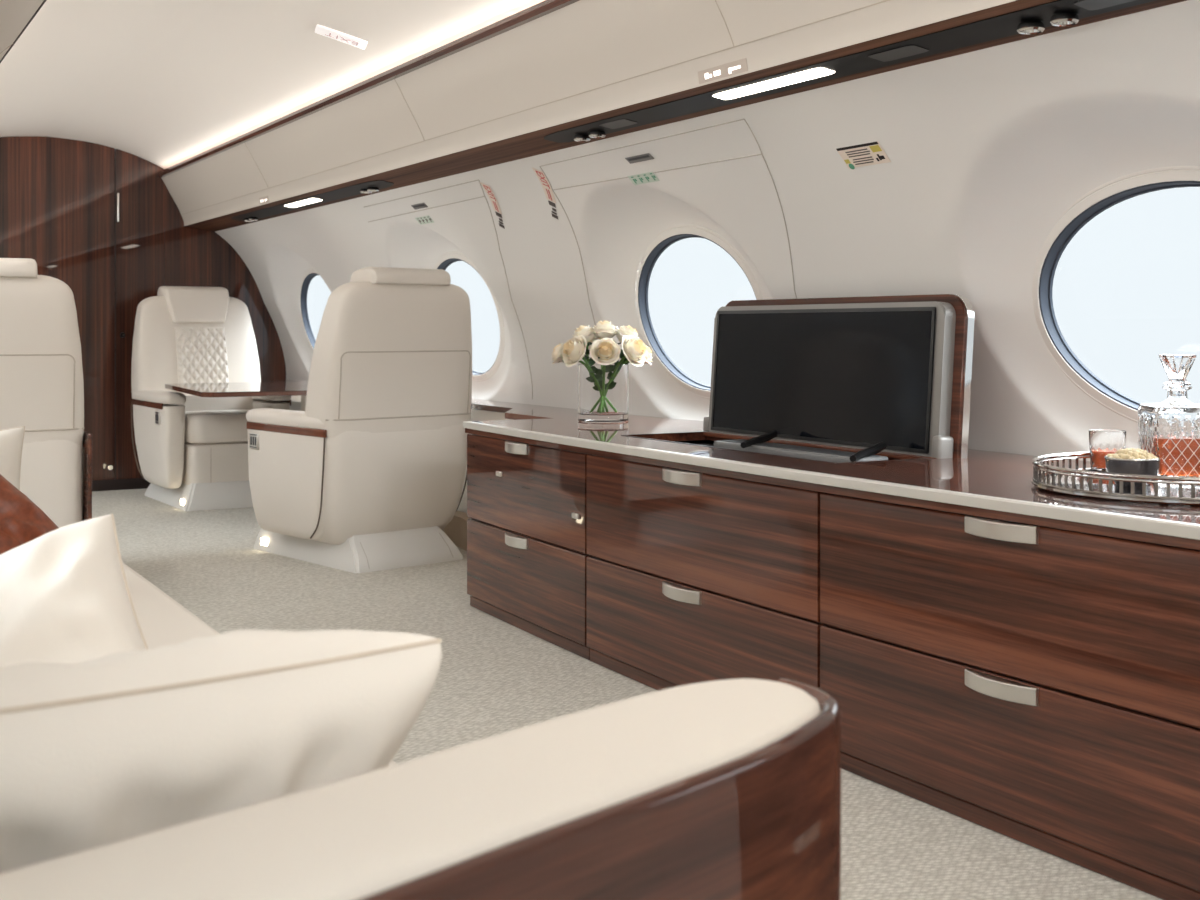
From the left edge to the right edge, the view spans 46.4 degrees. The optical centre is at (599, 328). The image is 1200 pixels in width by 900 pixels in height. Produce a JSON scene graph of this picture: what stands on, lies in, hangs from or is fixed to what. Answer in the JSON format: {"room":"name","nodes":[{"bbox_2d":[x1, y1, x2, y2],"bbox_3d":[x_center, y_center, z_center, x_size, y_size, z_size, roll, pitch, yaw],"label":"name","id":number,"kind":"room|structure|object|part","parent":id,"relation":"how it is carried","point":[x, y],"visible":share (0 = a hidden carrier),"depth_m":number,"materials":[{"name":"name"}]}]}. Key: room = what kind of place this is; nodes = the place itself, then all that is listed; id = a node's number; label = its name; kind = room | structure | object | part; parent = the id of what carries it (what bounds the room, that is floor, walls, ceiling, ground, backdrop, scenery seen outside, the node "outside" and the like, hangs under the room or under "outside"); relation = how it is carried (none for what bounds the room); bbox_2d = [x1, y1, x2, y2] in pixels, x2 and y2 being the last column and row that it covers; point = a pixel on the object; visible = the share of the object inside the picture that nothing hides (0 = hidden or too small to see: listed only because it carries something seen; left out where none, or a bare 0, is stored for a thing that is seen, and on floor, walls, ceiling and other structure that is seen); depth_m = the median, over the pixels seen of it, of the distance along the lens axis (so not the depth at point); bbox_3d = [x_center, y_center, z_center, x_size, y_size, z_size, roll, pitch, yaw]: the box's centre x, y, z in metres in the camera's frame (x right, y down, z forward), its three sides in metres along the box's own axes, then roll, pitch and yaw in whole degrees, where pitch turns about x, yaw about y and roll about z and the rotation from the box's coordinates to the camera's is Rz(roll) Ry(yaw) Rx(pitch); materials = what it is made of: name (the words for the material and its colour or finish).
{"room":"aircraft cabin","nodes":[
{"label":"aircraft cabin","id":0,"kind":"room"},
{"bbox_2d":[115,149,285,478],"bbox_3d":[-2.268,-0.060,8.102,1.033,1.920,0.050,0,0,-30],"label":"wall","id":1,"kind":"structure","parent":0,"point":[194,257],"depth_m":7.93,"materials":[{"name":"brown wood"}]},
{"bbox_2d":[0,136,118,480],"bbox_3d":[-3.469,-0.082,7.407,1.772,1.964,0.072,0,0,-30],"label":"door","id":2,"kind":"structure","parent":1,"relation":"in","point":[58,195],"depth_m":7.74,"materials":[{"name":"brown wood"}]},
{"bbox_3d":[-2.730,0.772,7.800,0.034,0.034,0.026,0,0,-30],"label":"knob","id":3,"kind":"part","parent":2,"relation":"part of","materials":[{"name":"silver metal"}]},
{"bbox_2d":[92,478,150,490],"bbox_3d":[-3.017,0.870,7.641,2.500,0.060,0.012,0,0,-30],"label":"baseboard","id":4,"kind":"structure","parent":1,"relation":"attached to","point":[135,483],"depth_m":7.82,"materials":[{"name":"black wood"}]},
{"bbox_2d":[164,229,164,285],"bbox_3d":[-2.474,0.160,7.955,0.003,1.460,0.003,0,0,-30],"label":"trim","id":5,"kind":"structure","parent":1,"relation":"attached to","point":[164,229],"depth_m":7.95,"materials":[{"name":"black wood"}]},
{"bbox_2d":[0,0,544,168],"bbox_3d":[-0.718,-0.941,3.594,1.469,0.282,9.360,0,0,-30],"label":"ceiling","id":6,"kind":"structure","parent":0,"point":[164,83],"depth_m":5.23,"materials":[{"name":"white paint"}]},
{"bbox_2d":[0,0,43,59],"bbox_3d":[-1.369,-0.724,3.210,0.299,0.272,9.335,0,0,-30],"label":"bin","id":7,"kind":"object","parent":6,"relation":"attached to","point":[14,14],"visible":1,"depth_m":3.55,"materials":[{"name":"beige plastic"}]},
{"bbox_2d":[0,0,46,62],"bbox_3d":[-1.239,-0.873,3.285,0.013,0.032,9.336,0,0,-30],"label":"trim","id":8,"kind":"structure","parent":7,"relation":"attached to","point":[44,1],"depth_m":4.01,"materials":[{"name":"black wood"}]},
{"bbox_2d":[315,24,367,48],"bbox_3d":[-0.874,-0.986,4.725,0.170,0.062,0.085,0,0,-15],"label":"exit sign","id":9,"kind":"object","parent":6,"relation":"attached to","point":[325,31],"visible":1,"depth_m":4.71,"materials":[{"name":"white plastic"}]},
{"bbox_2d":[162,0,1186,231],"bbox_3d":[-0.053,-0.707,3.957,0.304,0.307,9.335,0,0,-30],"label":"bin","id":10,"kind":"object","parent":6,"relation":"attached to","point":[580,59],"depth_m":3.84,"materials":[{"name":"beige plastic"}]},
{"bbox_2d":[248,217,257,220],"bbox_3d":[-1.766,-0.561,7.128,0.050,0.016,0.050,0,0,-30],"label":"reading lamp","id":11,"kind":"object","parent":10,"relation":"attached to","point":[250,218],"depth_m":7.11,"materials":[{"name":"silver metal"}]},
{"bbox_2d":[259,196,268,203],"bbox_3d":[-1.586,-0.608,6.603,0.006,0.030,0.150,0,0,-30],"label":"warning light","id":12,"kind":"object","parent":10,"relation":"attached to","point":[265,199],"visible":1,"depth_m":6.60,"materials":[{"name":"beige plastic"}]},
{"bbox_2d":[360,189,371,193],"bbox_3d":[-0.951,-0.561,5.693,0.050,0.016,0.050,0,0,-30],"label":"reading lamp","id":13,"kind":"object","parent":10,"relation":"attached to","point":[365,191],"depth_m":5.67,"materials":[{"name":"silver metal"}]},
{"bbox_2d":[157,0,579,177],"bbox_3d":[-0.193,-0.873,3.878,0.030,0.032,9.336,0,0,-30],"label":"trim","id":14,"kind":"structure","parent":10,"relation":"attached to","point":[543,8],"depth_m":4.72,"materials":[{"name":"brown wood"}]},
{"bbox_2d":[367,187,378,191],"bbox_3d":[-0.912,-0.561,5.623,0.050,0.016,0.050,0,0,-30],"label":"reading lamp","id":15,"kind":"object","parent":10,"relation":"attached to","point":[370,189],"depth_m":5.60,"materials":[{"name":"silver metal"}]},
{"bbox_2d":[574,134,590,141],"bbox_3d":[-0.052,-0.561,4.110,0.050,0.016,0.050,0,0,-30],"label":"reading lamp","id":16,"kind":"object","parent":10,"relation":"attached to","point":[577,137],"depth_m":4.09,"materials":[{"name":"silver metal"}]},
{"bbox_2d":[589,130,605,137],"bbox_3d":[-0.008,-0.561,4.032,0.050,0.016,0.050,0,0,-30],"label":"reading lamp","id":17,"kind":"object","parent":10,"relation":"attached to","point":[592,133],"depth_m":4.02,"materials":[{"name":"silver metal"}]},
{"bbox_2d":[599,119,637,128],"bbox_3d":[0.051,-0.573,3.905,0.052,0.012,0.140,0,0,-30],"label":"outlet","id":18,"kind":"object","parent":10,"relation":"attached to","point":[605,123],"depth_m":3.90,"materials":[{"name":"black"}]},
{"bbox_3d":[0.004,-0.587,3.989,0.174,0.067,9.334,0,0,-30],"label":"service strip","id":19,"kind":"part","parent":10,"relation":"part of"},
{"bbox_2d":[698,58,747,83],"bbox_3d":[0.288,-0.608,3.303,0.006,0.030,0.200,0,0,-30],"label":"warning light","id":20,"kind":"object","parent":10,"relation":"attached to","point":[739,66],"visible":1,"depth_m":3.30,"materials":[{"name":"beige plastic"}]},
{"bbox_2d":[868,44,928,61],"bbox_3d":[0.619,-0.573,2.905,0.052,0.012,0.140,0,0,-30],"label":"outlet","id":21,"kind":"object","parent":10,"relation":"attached to","point":[896,52],"depth_m":2.90,"materials":[{"name":"black"}]},
{"bbox_2d":[1017,21,1044,33],"bbox_3d":[0.802,-0.561,2.606,0.050,0.016,0.050,0,0,-30],"label":"reading lamp","id":22,"kind":"object","parent":10,"relation":"attached to","point":[1023,27],"depth_m":2.59,"materials":[{"name":"silver metal"}]},
{"bbox_2d":[1050,12,1078,25],"bbox_3d":[0.841,-0.561,2.536,0.050,0.016,0.050,0,0,-30],"label":"reading lamp","id":23,"kind":"object","parent":10,"relation":"attached to","point":[1056,18],"depth_m":2.52,"materials":[{"name":"silver metal"}]},
{"bbox_2d":[1074,0,1134,10],"bbox_3d":[0.891,-0.573,2.426,0.052,0.012,0.140,0,0,-30],"label":"outlet","id":24,"kind":"object","parent":10,"relation":"attached to","point":[1082,5],"depth_m":2.46,"materials":[{"name":"black"}]},
{"bbox_2d":[92,489,1161,899],"bbox_3d":[-0.714,0.930,3.585,2.700,0.060,9.440,0,0,-30],"label":"floor","id":25,"kind":"structure","parent":0,"point":[495,677],"depth_m":3.70,"materials":[{"name":"grey carpet"}]},
{"bbox_2d":[0,258,91,527],"bbox_3d":[-2.184,0.334,4.844,0.694,1.133,0.819,0,0,-30],"label":"armchair","id":26,"kind":"object","parent":25,"relation":"on","point":[42,382],"visible":0.77,"depth_m":4.62,"materials":[{"name":"beige leather"}]},
{"bbox_3d":[-2.061,0.110,4.621,0.668,0.580,0.278,0,0,-30],"label":"backrest","id":27,"kind":"part","parent":26,"relation":"part of","materials":[{"name":"beige leather"}]},
{"bbox_3d":[-1.884,0.540,5.002,0.014,0.380,0.700,0,0,-30],"label":"wood panel","id":28,"kind":"part","parent":26,"relation":"part of","materials":[{"name":"brown wood"}]},
{"bbox_2d":[130,286,290,510],"bbox_3d":[-2.052,0.334,7.379,0.689,1.133,0.819,0,0,-33],"label":"armchair","id":29,"kind":"object","parent":25,"relation":"on","point":[192,450],"visible":0.79,"depth_m":7.35,"materials":[{"name":"beige leather"}]},
{"bbox_3d":[-2.339,0.385,7.213,0.014,0.030,0.600,0,0,-33],"label":"wood trim","id":30,"kind":"part","parent":29,"relation":"part of","materials":[{"name":"brown wood"}]},
{"bbox_3d":[-2.215,0.445,7.012,0.010,0.062,0.070,0,0,-33],"label":"control panel","id":31,"kind":"part","parent":29,"relation":"part of","materials":[{"name":"silver metal"}]},
{"bbox_3d":[-2.277,0.593,7.225,0.125,0.415,0.638,0,0,-33],"label":"armrest","id":32,"kind":"part","parent":29,"relation":"part of","materials":[{"name":"beige leather"}]},
{"bbox_3d":[-2.189,0.110,7.593,0.668,0.580,0.278,0,0,-33],"label":"backrest","id":33,"kind":"part","parent":29,"relation":"part of","materials":[{"name":"beige leather"}]},
{"bbox_3d":[-2.131,0.233,7.503,0.276,0.495,0.113,0,0,-33],"label":"quilted panel","id":34,"kind":"part","parent":29,"relation":"part of","materials":[{"name":"beige leather"}]},
{"bbox_2d":[184,409,248,443],"bbox_3d":[-2.006,0.500,7.308,0.428,0.149,0.574,0,0,-33],"label":"seat cushion","id":35,"kind":"object","parent":29,"relation":"on","point":[201,426],"depth_m":7.04,"materials":[{"name":"beige leather"}]},
{"bbox_3d":[-1.817,0.593,7.518,0.125,0.415,0.638,0,0,-33],"label":"armrest","id":36,"kind":"part","parent":29,"relation":"part of","materials":[{"name":"beige leather"}]},
{"bbox_2d":[165,381,307,410],"bbox_3d":[-1.651,0.589,6.796,0.800,0.622,1.090,0,0,-30],"label":"dining table","id":37,"kind":"object","parent":25,"relation":"on","point":[287,388],"visible":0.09,"depth_m":6.54,"materials":[{"name":"brown wood"}]},
{"bbox_2d":[246,267,471,572],"bbox_3d":[-0.971,0.334,5.602,0.689,1.133,0.819,0,0,-42],"label":"armchair","id":38,"kind":"object","parent":25,"relation":"on","point":[370,476],"visible":0.98,"depth_m":5.31,"materials":[{"name":"beige leather"}]},
{"bbox_2d":[250,434,256,447],"bbox_3d":[-1.372,0.443,5.542,0.002,0.053,0.054,0,0,-41],"label":"switch","id":39,"kind":"object","parent":38,"relation":"attached to","point":[250,434],"depth_m":5.54,"materials":[{"name":"silver metal"}]},
{"bbox_3d":[-1.368,0.445,5.545,0.010,0.062,0.070,0,0,-42],"label":"control panel","id":40,"kind":"part","parent":38,"relation":"part of","materials":[{"name":"silver metal"}]},
{"bbox_2d":[260,538,267,545],"bbox_3d":[-1.362,0.864,5.682,0.008,0.030,0.055,0,0,-42],"label":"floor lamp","id":41,"kind":"object","parent":38,"relation":"attached to","point":[263,541],"depth_m":5.68,"materials":[{"name":"white"}]},
{"bbox_3d":[-1.180,0.593,5.427,0.125,0.415,0.638,0,0,-42],"label":"armrest","id":42,"kind":"part","parent":38,"relation":"part of","materials":[{"name":"beige leather"}]},
{"bbox_3d":[-1.208,0.385,5.371,0.014,0.030,0.600,0,0,-42],"label":"wood trim","id":43,"kind":"part","parent":38,"relation":"part of","materials":[{"name":"brown wood"}]},
{"bbox_3d":[-0.802,0.110,5.412,0.668,0.580,0.278,0,0,-42],"label":"backrest","id":44,"kind":"part","parent":38,"relation":"part of","materials":[{"name":"beige leather"}]},
{"bbox_2d":[0,562,840,899],"bbox_3d":[-0.849,0.480,2.128,0.924,0.840,3.260,0,0,-30],"label":"sofa","id":45,"kind":"object","parent":25,"relation":"on","point":[728,789],"visible":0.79,"depth_m":0.94,"materials":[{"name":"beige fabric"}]},
{"bbox_2d":[0,426,24,490],"bbox_3d":[-1.629,0.460,3.375,0.484,0.428,0.197,0,0,-34],"label":"pillow","id":46,"kind":"object","parent":45,"relation":"on","point":[11,440],"visible":0.34,"depth_m":3.50,"materials":[{"name":"beige fabric"}]},
{"bbox_2d":[0,474,58,554],"bbox_3d":[-1.438,0.445,2.978,0.432,0.494,0.407,0,0,8],"label":"leather pillow","id":47,"kind":"object","parent":45,"relation":"on","point":[22,521],"visible":0.42,"depth_m":3.04,"materials":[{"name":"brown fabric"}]},
{"bbox_2d":[0,514,147,666],"bbox_3d":[-0.670,0.448,1.507,0.381,0.448,0.468,0,0,-42],"label":"pillow","id":48,"kind":"object","parent":45,"relation":"on","point":[65,597],"visible":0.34,"depth_m":1.52,"materials":[{"name":"beige fabric"}]},
{"bbox_2d":[122,562,219,648],"bbox_3d":[-1.324,0.630,2.888,0.850,0.116,1.430,0,0,-30],"label":"seat cushion","id":49,"kind":"object","parent":45,"relation":"on","point":[162,620],"depth_m":2.78,"materials":[{"name":"beige fabric"}]},
{"bbox_2d":[0,629,441,873],"bbox_3d":[-0.470,0.433,1.166,0.553,0.378,0.425,0,0,-44],"label":"pillow","id":50,"kind":"object","parent":45,"relation":"on","point":[118,746],"visible":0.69,"depth_m":1.05,"materials":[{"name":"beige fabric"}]},
{"bbox_2d":[387,760,396,766],"bbox_3d":[-0.615,0.630,1.640,0.850,0.116,1.420,0,0,-30],"label":"seat cushion","id":51,"kind":"object","parent":45,"relation":"on","point":[392,762],"depth_m":1.85,"materials":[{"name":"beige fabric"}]},
{"bbox_3d":[-0.084,0.607,0.856,0.106,0.587,0.943,0,0,38],"label":"arm panel","id":52,"kind":"part","parent":45,"relation":"part of","materials":[{"name":"brown wood"}]},
{"bbox_2d":[263,380,632,550],"bbox_3d":[-0.985,0.600,6.508,0.334,0.600,3.948,0,0,-30],"label":"ledge","id":53,"kind":"object","parent":25,"relation":"on","point":[481,410],"visible":0.19,"depth_m":5.55,"materials":[{"name":"brown wood"}]},
{"bbox_3d":[-0.989,0.838,6.506,0.166,0.125,3.948,0,0,-30],"label":"kick panel","id":54,"kind":"part","parent":53,"relation":"part of","materials":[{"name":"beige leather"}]},
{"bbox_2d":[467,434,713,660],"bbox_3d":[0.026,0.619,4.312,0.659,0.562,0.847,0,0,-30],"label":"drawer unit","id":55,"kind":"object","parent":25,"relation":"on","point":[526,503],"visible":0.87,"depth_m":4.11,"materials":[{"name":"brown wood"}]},
{"bbox_3d":[-0.257,0.631,4.173,0.029,0.030,0.155,0,0,-28],"label":"handle","id":56,"kind":"part","parent":55,"relation":"part of","materials":[{"name":"silver metal"}]},
{"bbox_3d":[-0.257,0.354,4.173,0.029,0.030,0.155,0,0,-28],"label":"handle","id":57,"kind":"part","parent":55,"relation":"part of","materials":[{"name":"silver metal"}]},
{"bbox_3d":[-0.229,0.738,4.167,0.021,0.245,0.843,0,0,-28],"label":"drawer","id":58,"kind":"part","parent":55,"relation":"part of","materials":[{"name":"brown wood"}]},
{"bbox_3d":[-0.229,0.475,4.167,0.021,0.270,0.843,0,0,-28],"label":"drawer","id":59,"kind":"part","parent":55,"relation":"part of","materials":[{"name":"brown wood"}]},
{"bbox_3d":[0.027,0.882,4.312,0.610,0.036,0.847,0,0,-30],"label":"kick plate","id":60,"kind":"part","parent":55,"relation":"part of","materials":[{"name":"brown wood"}]},
{"bbox_2d":[586,455,825,690],"bbox_3d":[0.464,0.619,3.491,0.649,0.562,1.005,0,0,-30],"label":"drawer unit","id":61,"kind":"object","parent":25,"relation":"on","point":[692,577],"visible":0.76,"depth_m":3.29,"materials":[{"name":"brown wood"}]},
{"bbox_3d":[0.470,0.882,3.494,0.588,0.036,1.005,0,0,-30],"label":"kick plate","id":62,"kind":"part","parent":61,"relation":"part of","materials":[{"name":"brown wood"}]},
{"bbox_3d":[0.188,0.631,3.350,0.030,0.030,0.165,0,0,-30],"label":"handle","id":63,"kind":"part","parent":61,"relation":"part of","materials":[{"name":"silver metal"}]},
{"bbox_3d":[0.188,0.354,3.350,0.030,0.030,0.165,0,0,-30],"label":"handle","id":64,"kind":"part","parent":61,"relation":"part of","materials":[{"name":"silver metal"}]},
{"bbox_3d":[0.214,0.738,3.349,0.022,0.245,1.000,0,0,-29],"label":"drawer","id":65,"kind":"part","parent":61,"relation":"part of","materials":[{"name":"brown wood"}]},
{"bbox_2d":[463,415,1199,549],"bbox_3d":[0.781,0.318,3.045,0.733,0.038,3.805,0,0,-30],"label":"countertop","id":66,"kind":"structure","parent":61,"relation":"on","point":[987,484],"depth_m":2.93,"materials":[{"name":"brown wood"}]},
{"bbox_2d":[578,363,628,422],"bbox_3d":[0.010,0.207,4.548,0.166,0.186,0.166,0,0,-30],"label":"glass vase","id":67,"kind":"object","parent":66,"relation":"on","point":[603,390],"visible":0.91,"depth_m":4.48,"materials":[{"name":"clear glass"}]},
{"bbox_2d":[552,343,585,364],"bbox_3d":[-0.058,0.158,4.539,0.214,0.230,0.092,0,0,19],"label":"rose","id":68,"kind":"object","parent":67,"relation":"in","point":[557,356],"visible":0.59,"depth_m":4.54,"materials":[{"name":"beige plant"}]},
{"bbox_2d":[562,335,595,366],"bbox_3d":[-0.058,0.146,4.524,0.105,0.252,0.168,0,0,30],"label":"rose","id":69,"kind":"object","parent":67,"relation":"in","point":[574,349],"visible":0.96,"depth_m":4.47,"materials":[{"name":"beige plant"}]},
{"bbox_2d":[572,325,595,361],"bbox_3d":[-0.048,0.129,4.548,0.098,0.284,0.095,0,0,-30],"label":"rose","id":70,"kind":"object","parent":67,"relation":"in","point":[583,330],"visible":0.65,"depth_m":4.53,"materials":[{"name":"beige plant"}]},
{"bbox_2d":[588,336,615,348],"bbox_3d":[0.018,0.143,4.594,0.093,0.259,0.171,0,0,-17],"label":"rose","id":71,"kind":"object","parent":67,"relation":"in","point":[595,337],"visible":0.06,"depth_m":4.61,"materials":[{"name":"beige plant"}]},
{"bbox_2d":[591,320,618,339],"bbox_3d":[0.014,0.121,4.542,0.105,0.298,0.104,0,0,-30],"label":"rose","id":72,"kind":"object","parent":67,"relation":"in","point":[604,329],"visible":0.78,"depth_m":4.51,"materials":[{"name":"beige plant"}]},
{"bbox_2d":[590,338,620,364],"bbox_3d":[0.003,0.150,4.489,0.106,0.244,0.147,0,0,-30],"label":"rose","id":73,"kind":"object","parent":67,"relation":"in","point":[605,351],"visible":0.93,"depth_m":4.45,"materials":[{"name":"beige plant"}]},
{"bbox_2d":[614,325,638,364],"bbox_3d":[0.074,0.129,4.531,0.123,0.283,0.101,0,0,-30],"label":"rose","id":74,"kind":"object","parent":67,"relation":"in","point":[628,330],"visible":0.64,"depth_m":4.51,"materials":[{"name":"beige plant"}]},
{"bbox_2d":[614,335,646,366],"bbox_3d":[0.064,0.145,4.491,0.171,0.252,0.106,0,0,10],"label":"rose","id":75,"kind":"object","parent":67,"relation":"in","point":[635,352],"visible":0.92,"depth_m":4.47,"materials":[{"name":"beige plant"}]},
{"bbox_2d":[623,346,652,365],"bbox_3d":[0.074,0.160,4.524,0.200,0.225,0.094,0,0,-13],"label":"rose","id":76,"kind":"object","parent":67,"relation":"in","point":[648,357],"visible":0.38,"depth_m":4.52,"materials":[{"name":"beige plant"}]},
{"bbox_2d":[714,430,887,462],"bbox_3d":[0.496,0.295,3.510,0.168,0.054,0.626,0,0,-30],"label":"monitor stand","id":77,"kind":"object","parent":66,"relation":"on","point":[760,444],"visible":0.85,"depth_m":3.46,"materials":[{"name":"grey plastic"}]},
{"bbox_3d":[0.412,0.287,3.656,0.030,0.037,0.184,0,0,34],"label":"arm","id":78,"kind":"part","parent":77,"relation":"part of","materials":[{"name":"black"}]},
{"bbox_2d":[721,439,879,456],"bbox_3d":[0.492,0.299,3.528,0.070,0.003,0.560,0,0,-30],"label":"grille","id":79,"kind":"object","parent":77,"relation":"attached to","point":[756,445],"depth_m":3.50,"materials":[{"name":"plastic"}]},
{"bbox_3d":[0.624,0.287,3.282,0.030,0.037,0.184,0,0,34],"label":"arm","id":80,"kind":"part","parent":77,"relation":"part of","materials":[{"name":"black"}]},
{"bbox_2d":[702,294,973,458],"bbox_3d":[0.584,0.122,3.687,0.106,0.409,1.013,0,0,-30],"label":"monitor","id":81,"kind":"object","parent":66,"relation":"on","point":[849,374],"visible":0.81,"depth_m":3.56,"materials":[{"name":"black plastic"}]},
{"bbox_3d":[0.546,0.306,3.668,0.020,0.014,0.973,5,-2,-30],"label":"rail","id":82,"kind":"part","parent":81,"relation":"part of","materials":[{"name":"silver metal"}]},
{"bbox_2d":[1031,452,1199,504],"bbox_3d":[1.078,0.275,2.607,0.526,0.050,0.526,0,0,-30],"label":"tray","id":83,"kind":"object","parent":66,"relation":"on","point":[1084,482],"visible":0.8,"depth_m":2.49,"materials":[{"name":"silver metal"}]},
{"bbox_2d":[1089,429,1125,471],"bbox_3d":[1.026,0.248,2.831,0.072,0.086,0.072,0,0,-16],"label":"tumbler","id":84,"kind":"object","parent":83,"relation":"on","point":[1102,442],"visible":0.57,"depth_m":2.81,"materials":[{"name":"clear glass"}]},
{"bbox_3d":[1.078,0.292,2.607,0.526,0.009,0.526,0,0,-30],"label":"tray plate","id":85,"kind":"part","parent":83,"relation":"part of","materials":[{"name":"silver metal"}]},
{"bbox_3d":[1.078,0.257,2.607,0.524,0.013,0.524,0,0,-30],"label":"gallery rail","id":86,"kind":"part","parent":83,"relation":"part of","materials":[{"name":"silver metal"}]},
{"bbox_2d":[1104,456,1160,485],"bbox_3d":[0.999,0.266,2.626,0.100,0.051,0.100,0,0,-30],"label":"bowl","id":87,"kind":"object","parent":83,"relation":"on","point":[1113,465],"visible":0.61,"depth_m":2.59,"materials":[{"name":"grey metal"}]},
{"bbox_2d":[1120,454,1130,458],"bbox_3d":[0.978,0.238,2.603,0.020,0.011,0.012,0,0,28],"label":"nut","id":88,"kind":"object","parent":87,"relation":"in","point":[1126,456],"visible":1,"depth_m":2.60,"materials":[{"name":"beige food"}]},
{"bbox_2d":[1132,452,1138,458],"bbox_3d":[0.994,0.235,2.598,0.012,0.014,0.017,0,0,-13],"label":"nut","id":89,"kind":"object","parent":87,"relation":"in","point":[1134,454],"visible":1,"depth_m":2.59,"materials":[{"name":"beige food"}]},
{"bbox_2d":[1137,354,1199,481],"bbox_3d":[1.117,0.170,2.710,0.122,0.242,0.122,0,0,4],"label":"decanter","id":90,"kind":"object","parent":83,"relation":"on","point":[1169,429],"visible":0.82,"depth_m":2.66,"materials":[{"name":"clear glass"}]},
{"bbox_2d":[820,493,1199,899],"bbox_3d":[0.961,0.619,2.642,0.656,0.562,0.955,0,0,-30],"label":"drawer unit","id":91,"kind":"object","parent":25,"relation":"on","point":[1038,687],"visible":0.94,"depth_m":2.42,"materials":[{"name":"brown wood"}]},
{"bbox_3d":[0.700,0.631,2.468,0.031,0.030,0.165,0,0,-30],"label":"handle","id":92,"kind":"part","parent":91,"relation":"part of","materials":[{"name":"silver metal"}]},
{"bbox_3d":[0.700,0.354,2.468,0.031,0.030,0.165,0,0,-30],"label":"handle","id":93,"kind":"part","parent":91,"relation":"part of","materials":[{"name":"silver metal"}]},
{"bbox_3d":[0.707,0.738,2.497,0.021,0.245,0.951,0,0,-31],"label":"drawer","id":94,"kind":"part","parent":91,"relation":"part of","materials":[{"name":"brown wood"}]},
{"bbox_3d":[0.707,0.475,2.497,0.021,0.270,0.951,0,0,-31],"label":"drawer","id":95,"kind":"part","parent":91,"relation":"part of","materials":[{"name":"brown wood"}]},
{"bbox_3d":[0.963,0.882,2.643,0.603,0.036,0.955,0,0,-30],"label":"kick plate","id":96,"kind":"part","parent":91,"relation":"part of","materials":[{"name":"brown wood"}]},
{"bbox_2d":[215,0,1199,512],"bbox_3d":[0.294,0.165,4.163,0.523,1.470,9.350,0,0,-30],"label":"wall","id":97,"kind":"structure","parent":0,"point":[986,149],"depth_m":3.52,"materials":[{"name":"white plastic"}]},
{"bbox_2d":[299,267,318,350],"bbox_3d":[-1.504,-0.052,7.679,0.164,0.578,0.770,0,0,-30],"label":"window frame","id":98,"kind":"structure","parent":97,"relation":"in","point":[311,272],"depth_m":7.94,"materials":[{"name":"white plastic"}]},
{"bbox_2d":[411,203,427,209],"bbox_3d":[-0.726,-0.494,5.625,0.019,0.017,0.135,0,0,-30],"label":"handle","id":99,"kind":"object","parent":97,"relation":"attached to","point":[421,205],"visible":1,"depth_m":5.62,"materials":[{"name":"grey plastic"}]},
{"bbox_2d":[415,215,433,224],"bbox_3d":[-0.716,-0.444,5.711,0.025,0.027,0.145,0,0,-30],"label":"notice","id":100,"kind":"object","parent":97,"relation":"attached to","point":[425,219],"visible":1,"depth_m":5.71,"materials":[{"name":"white"}]},
{"bbox_2d":[433,251,504,381],"bbox_3d":[-0.576,-0.052,6.090,0.164,0.578,0.770,0,0,-30],"label":"window frame","id":101,"kind":"structure","parent":97,"relation":"in","point":[448,258],"depth_m":5.95,"materials":[{"name":"white plastic"}]},
{"bbox_2d":[480,182,504,228],"bbox_3d":[-0.383,-0.450,5.109,0.044,0.156,0.209,0,0,17],"label":"notice","id":102,"kind":"object","parent":97,"relation":"attached to","point":[491,195],"visible":1,"depth_m":5.09,"materials":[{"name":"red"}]},
{"bbox_2d":[532,168,557,218],"bbox_3d":[-0.175,-0.457,4.731,0.047,0.159,0.221,0,0,17],"label":"notice","id":103,"kind":"object","parent":97,"relation":"attached to","point":[541,176],"visible":1,"depth_m":4.71,"materials":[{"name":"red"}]},
{"bbox_2d":[363,119,796,398],"bbox_3d":[-0.165,-0.130,4.986,0.452,0.820,2.966,0,0,-30],"label":"trim","id":104,"kind":"structure","parent":97,"relation":"attached to","point":[740,119],"depth_m":4.46,"materials":[{"name":"grey plastic"}]},
{"bbox_2d":[625,153,653,163],"bbox_3d":[0.117,-0.502,4.126,0.020,0.016,0.135,0,0,-30],"label":"handle","id":105,"kind":"object","parent":97,"relation":"attached to","point":[644,157],"visible":1,"depth_m":4.12,"materials":[{"name":"grey plastic"}]},
{"bbox_2d":[627,172,659,184],"bbox_3d":[0.132,-0.453,4.215,0.030,0.027,0.145,0,0,-30],"label":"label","id":106,"kind":"object","parent":97,"relation":"attached to","point":[648,177],"visible":1,"depth_m":4.21,"materials":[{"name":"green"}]},
{"bbox_2d":[635,224,762,398],"bbox_3d":[0.327,-0.052,4.544,0.164,0.578,0.770,0,0,-30],"label":"window","id":107,"kind":"structure","parent":97,"relation":"in","point":[663,241],"depth_m":4.68,"materials":[{"name":"white plastic"}]},
{"bbox_2d":[836,141,890,168],"bbox_3d":[0.636,-0.418,3.386,0.044,0.050,0.155,0,0,-30],"label":"placard","id":108,"kind":"object","parent":97,"relation":"attached to","point":[872,153],"visible":1,"depth_m":3.38,"materials":[{"name":"beige"}]},
{"bbox_2d":[1032,166,1199,422],"bbox_3d":[1.237,-0.052,2.945,0.164,0.578,0.850,0,0,-30],"label":"window","id":109,"kind":"structure","parent":97,"relation":"in","point":[1115,191],"depth_m":3.17,"materials":[{"name":"white plastic"}]}
]}

